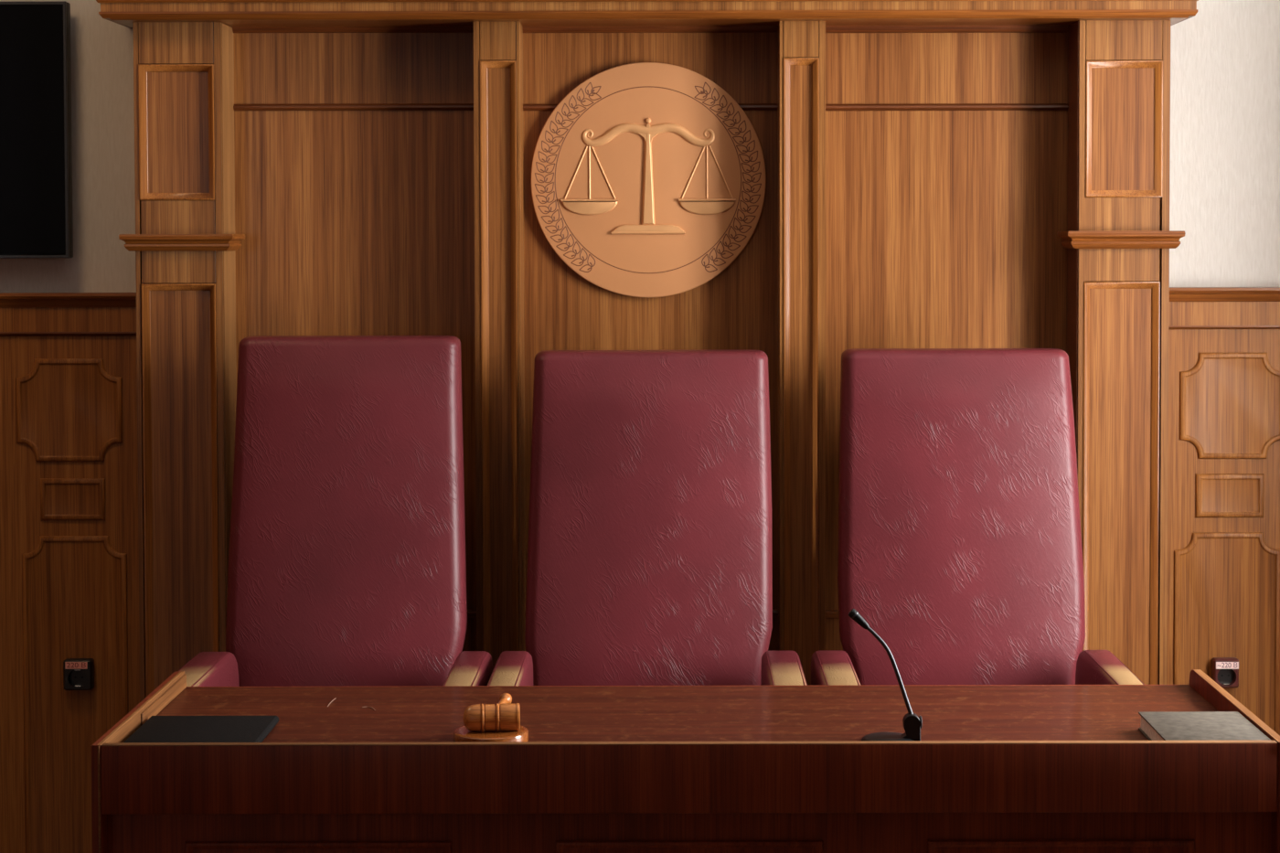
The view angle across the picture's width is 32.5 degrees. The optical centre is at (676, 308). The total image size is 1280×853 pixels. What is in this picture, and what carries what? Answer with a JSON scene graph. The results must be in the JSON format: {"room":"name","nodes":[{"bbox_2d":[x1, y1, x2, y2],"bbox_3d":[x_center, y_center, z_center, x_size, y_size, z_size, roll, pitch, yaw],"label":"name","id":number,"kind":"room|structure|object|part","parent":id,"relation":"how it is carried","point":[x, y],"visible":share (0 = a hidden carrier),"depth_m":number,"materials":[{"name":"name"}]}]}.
{"room":"courtroom","nodes":[
{"label":"courtroom","id":0,"kind":"room"},
{"bbox_2d":[0,0,1279,292],"bbox_3d":[-1.000,-0.069,6.341,8.000,3.400,0.120,0,2,0],"label":"wall","id":1,"kind":"structure","parent":0,"point":[1224,165],"depth_m":6.27,"materials":[{"name":"white paint"}]},
{"bbox_2d":[0,0,73,258],"bbox_3d":[-2.364,-0.504,6.220,1.300,0.722,0.092,0,2,0],"label":"wall screen","id":2,"kind":"object","parent":1,"relation":"attached to","point":[36,151],"visible":1,"depth_m":6.18,"materials":[{"name":"black plastic"}]},
{"bbox_2d":[0,292,139,852],"bbox_3d":[-3.188,0.797,6.273,3.421,1.682,0.076,0,2,0],"label":"wall paneling","id":3,"kind":"structure","parent":1,"relation":"attached to","point":[69,543],"depth_m":6.27,"materials":[{"name":"brown wood"}]},
{"bbox_3d":[-3.189,-0.023,6.245,3.421,0.040,0.076,0,2,0],"label":"cap rail","id":4,"kind":"part","parent":3,"relation":"part of","materials":[{"name":"brown wood"}]},
{"bbox_3d":[-1.730,0.288,6.250,0.301,0.294,0.008,0,2,0],"label":"raised panel","id":5,"kind":"part","parent":3,"relation":"part of","materials":[{"name":"brown wood"}]},
{"bbox_3d":[-1.723,0.543,6.258,0.184,0.120,0.008,0,2,0],"label":"raised panel","id":6,"kind":"part","parent":3,"relation":"part of","materials":[{"name":"brown wood"}]},
{"bbox_3d":[-1.719,1.121,6.279,0.299,0.947,0.008,0,2,0],"label":"raised panel","id":7,"kind":"part","parent":3,"relation":"part of","materials":[{"name":"brown wood"}]},
{"bbox_2d":[63,658,94,690],"bbox_3d":[-1.705,1.042,6.257,0.082,0.088,0.029,0,2,0],"label":"power socket","id":8,"kind":"object","parent":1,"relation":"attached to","point":[78,673],"visible":1,"depth_m":6.25,"materials":[{"name":"black plastic"}]},
{"bbox_2d":[66,661,85,667],"bbox_3d":[-1.708,1.013,6.242,0.054,0.015,0.001,0,2,0],"label":"print","id":9,"kind":"object","parent":8,"relation":"attached to","point":[69,664],"depth_m":6.24,"materials":[{"name":"red plastic"}]},
{"bbox_2d":[96,0,1198,702],"bbox_3d":[-0.076,0.367,6.127,3.023,2.540,0.340,0,2,0],"label":"panelling","id":10,"kind":"object","parent":1,"relation":"attached to","point":[940,174],"visible":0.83,"depth_m":6.10,"materials":[{"name":"brown wood"}]},
{"bbox_3d":[-1.373,-0.486,6.033,0.207,0.371,0.020,0,2,0],"label":"inset moulding","id":11,"kind":"part","parent":10,"relation":"part of","materials":[{"name":"brown wood"}]},
{"bbox_3d":[-1.373,-0.486,6.044,0.173,0.337,0.004,0,2,0],"label":"inset panel","id":12,"kind":"part","parent":10,"relation":"part of","materials":[{"name":"brown wood"}]},
{"bbox_3d":[-1.369,0.660,6.073,0.204,1.460,0.020,0,2,0],"label":"inset moulding","id":13,"kind":"part","parent":10,"relation":"part of","materials":[{"name":"brown wood"}]},
{"bbox_3d":[-1.369,0.660,6.084,0.170,1.426,0.004,0,2,0],"label":"inset panel","id":14,"kind":"part","parent":10,"relation":"part of","materials":[{"name":"brown wood"}]},
{"bbox_3d":[-0.914,-0.812,6.165,0.709,0.071,0.040,0,2,0],"label":"rail","id":15,"kind":"part","parent":10,"relation":"part of","materials":[{"name":"brown wood"}]},
{"bbox_3d":[-0.913,-0.720,6.189,0.755,0.303,0.020,0,2,0],"label":"panel","id":16,"kind":"part","parent":10,"relation":"part of","materials":[{"name":"brown wood"}]},
{"bbox_3d":[-0.911,0.533,6.232,0.755,2.204,0.020,0,2,0],"label":"panel","id":17,"kind":"part","parent":10,"relation":"part of","materials":[{"name":"brown wood"}]},
{"bbox_3d":[-0.910,0.865,6.230,0.709,0.021,0.028,0,2,0],"label":"rail","id":18,"kind":"part","parent":10,"relation":"part of","materials":[{"name":"brown wood"}]},
{"bbox_3d":[-0.487,0.353,6.074,0.066,2.037,0.004,0,2,0],"label":"inset panel","id":19,"kind":"part","parent":10,"relation":"part of","materials":[{"name":"brown wood"}]},
{"bbox_3d":[-0.487,0.353,6.062,0.100,2.071,0.020,0,2,0],"label":"inset moulding","id":20,"kind":"part","parent":10,"relation":"part of","materials":[{"name":"brown wood"}]},
{"bbox_3d":[-0.079,-0.870,6.083,3.023,0.065,0.340,0,2,0],"label":"cornice crown","id":21,"kind":"part","parent":10,"relation":"part of","materials":[{"name":"brown wood"}]},
{"bbox_2d":[530,62,766,298],"bbox_3d":[-0.080,-0.363,6.174,0.661,0.661,0.034,0,2,0],"label":"emblem","id":22,"kind":"object","parent":10,"relation":"attached to","point":[648,179],"visible":1,"depth_m":6.17,"materials":[{"name":"orange wood"}]},
{"bbox_3d":[-0.283,-0.382,6.165,0.070,0.154,0.004,0,2,0],"label":"hanger rod","id":23,"kind":"part","parent":22,"relation":"part of","materials":[{"name":"brown wood"}]},
{"bbox_3d":[-0.244,-0.382,6.165,0.005,0.152,0.004,0,2,0],"label":"hanger rod","id":24,"kind":"part","parent":22,"relation":"part of","materials":[{"name":"brown wood"}]},
{"bbox_3d":[-0.205,-0.382,6.165,0.072,0.154,0.004,0,2,0],"label":"hanger rod","id":25,"kind":"part","parent":22,"relation":"part of","materials":[{"name":"brown wood"}]},
{"bbox_3d":[0.046,-0.382,6.165,0.072,0.154,0.004,0,2,0],"label":"hanger rod","id":26,"kind":"part","parent":22,"relation":"part of","materials":[{"name":"brown wood"}]},
{"bbox_3d":[0.086,-0.382,6.165,0.005,0.152,0.004,0,2,0],"label":"hanger rod","id":27,"kind":"part","parent":22,"relation":"part of","materials":[{"name":"brown wood"}]},
{"bbox_3d":[0.125,-0.383,6.165,0.070,0.154,0.004,0,2,0],"label":"hanger rod","id":28,"kind":"part","parent":22,"relation":"part of","materials":[{"name":"brown wood"}]},
{"bbox_3d":[-0.076,-0.803,6.099,2.977,0.022,0.314,0,2,0],"label":"cornice","id":29,"kind":"part","parent":10,"relation":"part of","materials":[{"name":"brown wood"}]},
{"bbox_3d":[-0.075,-0.721,6.189,0.786,0.305,0.020,0,2,0],"label":"panel","id":30,"kind":"part","parent":10,"relation":"part of","materials":[{"name":"brown wood"}]},
{"bbox_3d":[-0.075,-0.812,6.165,0.740,0.071,0.040,0,2,0],"label":"rail","id":31,"kind":"part","parent":10,"relation":"part of","materials":[{"name":"brown wood"}]},
{"bbox_3d":[-0.072,0.532,6.232,0.786,2.202,0.020,0,2,0],"label":"panel","id":32,"kind":"part","parent":10,"relation":"part of","materials":[{"name":"brown wood"}]},
{"bbox_3d":[-0.071,0.865,6.230,0.740,0.021,0.028,0,2,0],"label":"rail","id":33,"kind":"part","parent":10,"relation":"part of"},
{"bbox_3d":[0.344,0.348,6.073,0.063,2.042,0.004,0,2,0],"label":"inset panel","id":34,"kind":"part","parent":10,"relation":"part of","materials":[{"name":"brown wood"}]},
{"bbox_3d":[0.344,0.349,6.062,0.097,2.076,0.020,0,2,0],"label":"inset moulding","id":35,"kind":"part","parent":10,"relation":"part of","materials":[{"name":"brown wood"}]},
{"bbox_3d":[0.782,0.865,6.230,0.742,0.021,0.028,0,2,0],"label":"rail","id":36,"kind":"part","parent":10,"relation":"part of","materials":[{"name":"brown wood"}]},
{"bbox_3d":[0.778,-0.722,6.189,0.788,0.306,0.020,0,2,0],"label":"panel","id":37,"kind":"part","parent":10,"relation":"part of","materials":[{"name":"brown wood"}]},
{"bbox_3d":[0.781,0.531,6.232,0.788,2.200,0.020,0,2,0],"label":"panel","id":38,"kind":"part","parent":10,"relation":"part of","materials":[{"name":"brown wood"}]},
{"bbox_3d":[0.778,-0.812,6.165,0.742,0.071,0.040,0,2,0],"label":"rail","id":39,"kind":"part","parent":10,"relation":"part of","materials":[{"name":"brown wood"}]},
{"bbox_3d":[1.228,0.654,6.084,0.174,1.426,0.004,0,2,0],"label":"inset panel","id":40,"kind":"part","parent":10,"relation":"part of","materials":[{"name":"brown wood"}]},
{"bbox_3d":[1.228,0.655,6.073,0.208,1.460,0.020,0,2,0],"label":"inset moulding","id":41,"kind":"part","parent":10,"relation":"part of","materials":[{"name":"brown wood"}]},
{"bbox_3d":[1.229,-0.495,6.044,0.177,0.340,0.004,0,2,0],"label":"inset panel","id":42,"kind":"part","parent":10,"relation":"part of","materials":[{"name":"brown wood"}]},
{"bbox_3d":[1.229,-0.495,6.033,0.211,0.374,0.020,0,2,0],"label":"inset moulding","id":43,"kind":"part","parent":10,"relation":"part of","materials":[{"name":"brown wood"}]},
{"bbox_2d":[1166,287,1279,735],"bbox_3d":[1.835,0.782,6.273,0.974,1.690,0.076,0,2,0],"label":"wall paneling","id":44,"kind":"structure","parent":1,"relation":"attached to","point":[1223,483],"depth_m":6.26,"materials":[{"name":"brown wood"}]},
{"bbox_3d":[1.833,-0.042,6.245,0.974,0.040,0.076,0,2,0],"label":"cap rail","id":45,"kind":"part","parent":44,"relation":"part of","materials":[{"name":"brown wood"}]},
{"bbox_3d":[1.574,1.113,6.279,0.304,0.951,0.008,0,2,0],"label":"raised panel","id":46,"kind":"part","parent":44,"relation":"part of","materials":[{"name":"brown wood"}]},
{"bbox_3d":[1.578,0.532,6.258,0.195,0.125,0.008,0,2,0],"label":"raised panel","id":47,"kind":"part","parent":44,"relation":"part of","materials":[{"name":"brown wood"}]},
{"bbox_3d":[1.584,0.276,6.249,0.301,0.303,0.008,0,2,0],"label":"raised panel","id":48,"kind":"part","parent":44,"relation":"part of","materials":[{"name":"brown wood"}]},
{"bbox_2d":[1211,657,1238,688],"bbox_3d":[1.566,1.038,6.257,0.073,0.084,0.029,0,2,0],"label":"power socket","id":49,"kind":"object","parent":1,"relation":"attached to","point":[1224,670],"visible":1,"depth_m":6.25,"materials":[{"name":"black plastic"}]},
{"bbox_2d":[1219,661,1237,667],"bbox_3d":[1.567,1.013,6.242,0.056,0.015,0.001,0,2,0],"label":"print","id":50,"kind":"object","parent":49,"relation":"attached to","point":[1221,664],"depth_m":6.24},
{"bbox_3d":[-0.996,1.852,1.465,8.000,0.100,10.000,0,2,0],"label":"floor","id":51,"kind":"structure","parent":0,"visible":0},
{"bbox_2d":[178,335,493,686],"bbox_3d":[-0.840,0.875,5.457,0.744,1.576,0.965,0,2,0],"label":"chair","id":52,"kind":"object","parent":51,"relation":"on","point":[347,567],"visible":0.65,"depth_m":5.71,"materials":[{"name":"red leather"}]},
{"bbox_3d":[-1.166,0.946,5.299,0.092,0.148,0.644,0,2,0],"label":"armrest","id":53,"kind":"part","parent":52,"relation":"part of","materials":[{"name":"red leather"}]},
{"bbox_3d":[-0.511,0.945,5.299,0.085,0.149,0.644,0,2,0],"label":"armrest","id":54,"kind":"part","parent":52,"relation":"part of","materials":[{"name":"red leather"}]},
{"bbox_2d":[487,350,807,685],"bbox_3d":[-0.070,0.894,5.458,0.758,1.536,0.965,0,2,0],"label":"chair","id":55,"kind":"object","parent":51,"relation":"on","point":[650,545],"visible":0.74,"depth_m":5.71,"materials":[{"name":"red leather"}]},
{"bbox_3d":[-0.408,0.945,5.299,0.082,0.149,0.644,0,2,0],"label":"armrest","id":56,"kind":"part","parent":55,"relation":"part of","materials":[{"name":"red leather"}]},
{"bbox_3d":[0.263,0.943,5.299,0.093,0.148,0.644,0,2,0],"label":"armrest","id":57,"kind":"part","parent":55,"relation":"part of","materials":[{"name":"red leather"}]},
{"bbox_2d":[90,669,1279,852],"bbox_3d":[0.024,1.239,4.365,2.183,0.919,0.699,0,2,0],"label":"bench","id":58,"kind":"object","parent":51,"relation":"on","point":[992,768],"visible":0.99,"depth_m":4.05,"materials":[{"name":"brown wood"}]},
{"bbox_3d":[-1.059,1.242,4.366,0.017,0.918,0.698,0,2,0],"label":"panel","id":59,"kind":"part","parent":58,"relation":"part of","materials":[{"name":"brown wood"}]},
{"bbox_2d":[123,715,278,742],"bbox_3d":[-0.912,0.818,4.191,0.252,0.016,0.304,0,2,0],"label":"document folder","id":60,"kind":"object","parent":58,"relation":"on","point":[157,729],"visible":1,"depth_m":4.22,"materials":[{"name":"black leather"}]},
{"bbox_3d":[-0.660,1.266,4.057,0.491,0.568,0.009,0,2,0],"label":"raised panel","id":61,"kind":"part","parent":58,"relation":"part of","materials":[{"name":"brown wood"}]},
{"bbox_2d":[453,725,528,742],"bbox_3d":[-0.354,0.814,4.187,0.143,0.021,0.143,0,2,0],"label":"block","id":62,"kind":"object","parent":58,"relation":"on","point":[462,734],"visible":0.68,"depth_m":4.15,"materials":[{"name":"brown wood"}]},
{"bbox_2d":[462,693,520,732],"bbox_3d":[-0.352,0.777,4.240,0.110,0.053,0.172,0,2,0],"label":"gavel","id":63,"kind":"object","parent":62,"relation":"on","point":[504,716],"visible":1,"depth_m":4.16,"materials":[{"name":"brown wood"}]},
{"bbox_3d":[-0.339,0.769,4.261,0.025,0.025,0.129,0,2,3],"label":"handle","id":64,"kind":"part","parent":63,"relation":"part of","materials":[{"name":"brown wood"}]},
{"bbox_2d":[156,685,1218,742],"bbox_3d":[0.023,0.833,4.359,2.149,0.030,0.668,0,2,0],"label":"countertop","id":65,"kind":"structure","parent":58,"relation":"on","point":[793,713],"depth_m":4.45,"materials":[{"name":"brown wood"}]},
{"bbox_3d":[0.024,1.265,4.057,0.493,0.568,0.009,0,2,0],"label":"raised panel","id":66,"kind":"part","parent":58,"relation":"part of","materials":[{"name":"brown wood"}]},
{"bbox_2d":[847,608,922,741],"bbox_3d":[0.400,0.698,4.179,0.104,0.251,0.117,-2,2,-36],"label":"gooseneck microphone","id":67,"kind":"object","parent":58,"relation":"on","point":[912,724],"visible":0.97,"depth_m":4.17,"materials":[{"name":"black plastic"}]},
{"bbox_3d":[0.464,0.785,4.169,0.004,0.025,0.025,0,2,0],"label":"hinge knob","id":68,"kind":"part","parent":67,"relation":"part of","materials":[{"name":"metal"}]},
{"bbox_3d":[0.710,1.264,4.057,0.493,0.568,0.009,0,2,0],"label":"raised panel","id":69,"kind":"part","parent":58,"relation":"part of","materials":[{"name":"brown wood"}]},
{"bbox_2d":[1138,711,1270,740],"bbox_3d":[0.997,0.806,4.152,0.194,0.035,0.247,0,2,0],"label":"book","id":70,"kind":"object","parent":58,"relation":"on","point":[1155,725],"visible":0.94,"depth_m":4.15,"materials":[{"name":"grey fabric"}]},
{"bbox_3d":[1.107,1.237,4.366,0.017,0.918,0.698,0,2,0],"label":"panel","id":71,"kind":"part","parent":58,"relation":"part of","materials":[{"name":"brown wood"}]},
{"bbox_2d":[810,348,1144,685],"bbox_3d":[0.722,0.891,5.458,0.758,1.538,0.965,0,2,0],"label":"chair","id":72,"kind":"object","parent":51,"relation":"on","point":[960,547],"visible":0.67,"depth_m":5.71,"materials":[{"name":"red leather"}]},
{"bbox_3d":[0.389,0.943,5.299,0.093,0.148,0.644,0,2,0],"label":"armrest","id":73,"kind":"part","parent":72,"relation":"part of","materials":[{"name":"red leather"}]},
{"bbox_3d":[1.061,0.942,5.299,0.080,0.149,0.644,0,2,0],"label":"armrest","id":74,"kind":"part","parent":72,"relation":"part of","materials":[{"name":"red leather"}]}
]}

